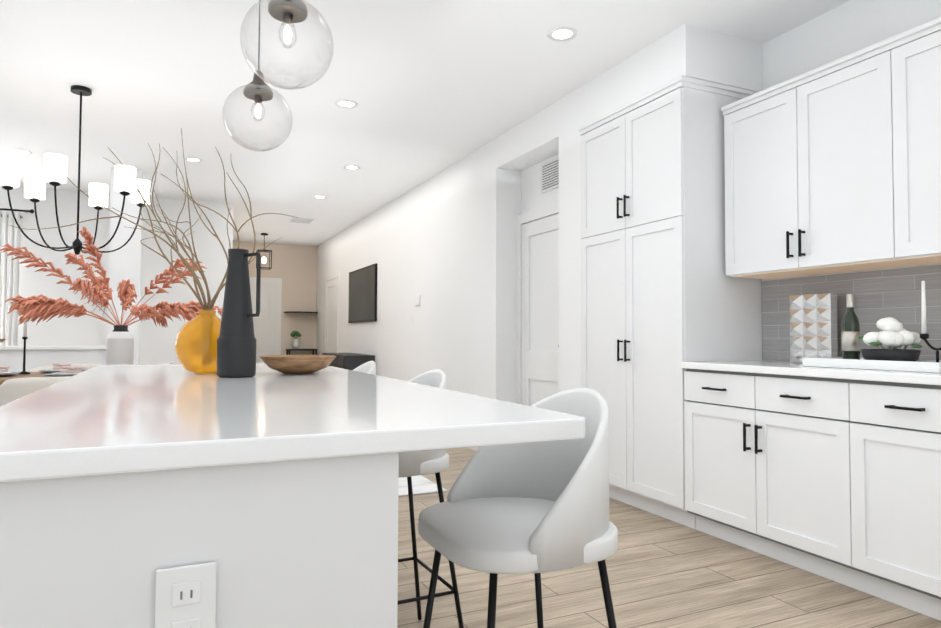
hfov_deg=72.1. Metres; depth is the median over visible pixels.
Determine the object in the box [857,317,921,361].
flower bowl
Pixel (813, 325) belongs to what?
decorative panel
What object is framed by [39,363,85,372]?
place setting
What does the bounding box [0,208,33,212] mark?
curtain rod
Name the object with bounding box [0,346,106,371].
wall
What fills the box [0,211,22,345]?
curtain
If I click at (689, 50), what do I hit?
soffit
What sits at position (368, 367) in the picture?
stool
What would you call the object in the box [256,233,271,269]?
lantern pendant light
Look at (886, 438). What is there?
base cabinet
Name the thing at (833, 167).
upper cabinet
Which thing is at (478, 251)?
wall
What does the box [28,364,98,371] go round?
dining chair
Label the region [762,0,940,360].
wall
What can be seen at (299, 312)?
shelf
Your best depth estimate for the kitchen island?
0.85 m
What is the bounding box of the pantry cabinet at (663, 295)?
[578,75,761,528]
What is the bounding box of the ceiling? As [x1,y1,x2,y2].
[0,0,849,245]
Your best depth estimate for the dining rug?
4.48 m
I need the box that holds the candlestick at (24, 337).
[19,313,29,373]
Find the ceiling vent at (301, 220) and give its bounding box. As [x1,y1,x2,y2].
[290,218,313,223]
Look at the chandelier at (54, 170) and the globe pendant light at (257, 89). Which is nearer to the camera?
the globe pendant light at (257, 89)
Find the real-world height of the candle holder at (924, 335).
0.360 m
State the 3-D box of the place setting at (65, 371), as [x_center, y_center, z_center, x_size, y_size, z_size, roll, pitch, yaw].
[-2.659,0.382,4.302,0.300,0.066,0.300,1,-2,-25]
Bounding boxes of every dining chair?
[0,376,71,405]
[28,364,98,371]
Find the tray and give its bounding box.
[802,357,940,372]
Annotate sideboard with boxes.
[322,353,374,369]
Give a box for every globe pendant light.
[222,0,292,151]
[240,0,332,89]
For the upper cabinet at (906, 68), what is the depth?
2.76 m
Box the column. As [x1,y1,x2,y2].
[107,166,142,363]
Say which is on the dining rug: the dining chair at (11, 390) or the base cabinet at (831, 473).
the dining chair at (11, 390)
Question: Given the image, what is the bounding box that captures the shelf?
[284,311,317,312]
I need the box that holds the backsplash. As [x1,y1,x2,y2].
[761,265,940,360]
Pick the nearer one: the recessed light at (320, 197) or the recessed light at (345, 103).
the recessed light at (345, 103)
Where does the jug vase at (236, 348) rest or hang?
on the island countertop at (93, 416)
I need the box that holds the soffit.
[581,23,762,125]
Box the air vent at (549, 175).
[541,157,558,192]
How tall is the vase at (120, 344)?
0.979 m
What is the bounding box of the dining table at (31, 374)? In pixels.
[0,371,83,384]
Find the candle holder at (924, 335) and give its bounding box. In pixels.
[920,281,940,361]
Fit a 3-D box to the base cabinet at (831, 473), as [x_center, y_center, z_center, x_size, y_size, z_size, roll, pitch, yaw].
[1.654,0.729,3.197,0.608,0.885,1.014,1,-2,-25]
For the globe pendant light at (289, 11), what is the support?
hanging from the ceiling
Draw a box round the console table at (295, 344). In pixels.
[286,331,317,354]
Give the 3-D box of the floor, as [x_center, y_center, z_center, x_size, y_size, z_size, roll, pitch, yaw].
[-3.115,1.233,4.109,8.700,0.100,15.800,1,-2,-25]
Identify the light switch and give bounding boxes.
[415,295,419,305]
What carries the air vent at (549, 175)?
in the wall at (478, 251)
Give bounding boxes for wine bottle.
[841,294,860,359]
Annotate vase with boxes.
[0,227,222,363]
[9,128,298,373]
[217,249,260,377]
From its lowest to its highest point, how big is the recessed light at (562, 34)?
0.004 m
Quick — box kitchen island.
[0,442,415,627]
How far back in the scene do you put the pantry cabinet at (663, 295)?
3.78 m
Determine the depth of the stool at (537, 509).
1.33 m
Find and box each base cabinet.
[684,368,831,579]
[828,380,940,620]
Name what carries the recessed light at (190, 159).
in the ceiling
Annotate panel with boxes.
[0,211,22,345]
[789,293,837,362]
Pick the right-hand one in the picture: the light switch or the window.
the light switch
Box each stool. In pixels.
[353,361,375,374]
[398,369,463,627]
[418,388,617,627]
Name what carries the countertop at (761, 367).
on the base cabinet at (831, 473)
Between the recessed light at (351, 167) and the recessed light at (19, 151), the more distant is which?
the recessed light at (351, 167)
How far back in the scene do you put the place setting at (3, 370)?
4.30 m
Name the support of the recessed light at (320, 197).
in the ceiling
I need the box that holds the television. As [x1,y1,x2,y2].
[348,263,376,322]
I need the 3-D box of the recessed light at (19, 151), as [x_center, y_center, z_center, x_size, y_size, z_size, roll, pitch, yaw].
[-4.293,-1.552,6.187,0.170,0.004,0.170,1,-2,-25]
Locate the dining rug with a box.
[398,475,446,495]
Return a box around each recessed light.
[11,149,31,154]
[184,157,202,161]
[313,196,326,198]
[335,100,357,107]
[343,165,359,169]
[547,27,576,40]
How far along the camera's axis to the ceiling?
4.48 m
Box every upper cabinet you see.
[721,49,916,278]
[873,21,940,264]
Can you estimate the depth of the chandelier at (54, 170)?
4.53 m
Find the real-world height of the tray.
0.040 m
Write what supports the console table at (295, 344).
on the floor
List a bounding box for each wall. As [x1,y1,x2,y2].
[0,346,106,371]
[233,241,316,361]
[316,87,580,405]
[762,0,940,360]
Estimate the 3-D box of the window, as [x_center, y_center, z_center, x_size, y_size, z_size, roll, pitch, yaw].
[-5.942,-0.121,7.375,6.050,2.800,0.120,1,-2,-25]
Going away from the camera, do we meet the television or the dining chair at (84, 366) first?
the dining chair at (84, 366)
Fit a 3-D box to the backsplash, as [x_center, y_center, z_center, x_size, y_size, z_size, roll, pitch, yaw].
[2.120,0.010,2.919,0.018,0.466,1.945,1,-2,-25]
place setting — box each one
[0,366,19,376]
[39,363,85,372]
[44,366,82,376]
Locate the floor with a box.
[397,448,940,627]
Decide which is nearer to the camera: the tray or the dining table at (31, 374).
the tray
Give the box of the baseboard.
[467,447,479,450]
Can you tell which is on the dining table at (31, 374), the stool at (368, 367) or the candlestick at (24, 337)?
the candlestick at (24, 337)
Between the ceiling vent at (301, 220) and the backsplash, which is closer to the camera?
the backsplash
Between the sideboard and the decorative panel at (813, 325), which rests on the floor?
the sideboard
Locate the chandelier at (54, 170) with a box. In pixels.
[0,85,150,254]
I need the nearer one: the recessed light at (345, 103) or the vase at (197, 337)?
the vase at (197, 337)
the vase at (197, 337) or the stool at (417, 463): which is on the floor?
the stool at (417, 463)
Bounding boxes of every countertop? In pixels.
[0,362,585,469]
[680,360,940,387]
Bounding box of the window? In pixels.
[0,186,232,363]
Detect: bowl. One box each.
[259,355,336,373]
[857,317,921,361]
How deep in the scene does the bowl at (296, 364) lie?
2.23 m
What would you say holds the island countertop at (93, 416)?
on the kitchen island
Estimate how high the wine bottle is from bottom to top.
0.326 m
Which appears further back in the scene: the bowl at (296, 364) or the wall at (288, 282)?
the wall at (288, 282)
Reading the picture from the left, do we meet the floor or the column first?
the column

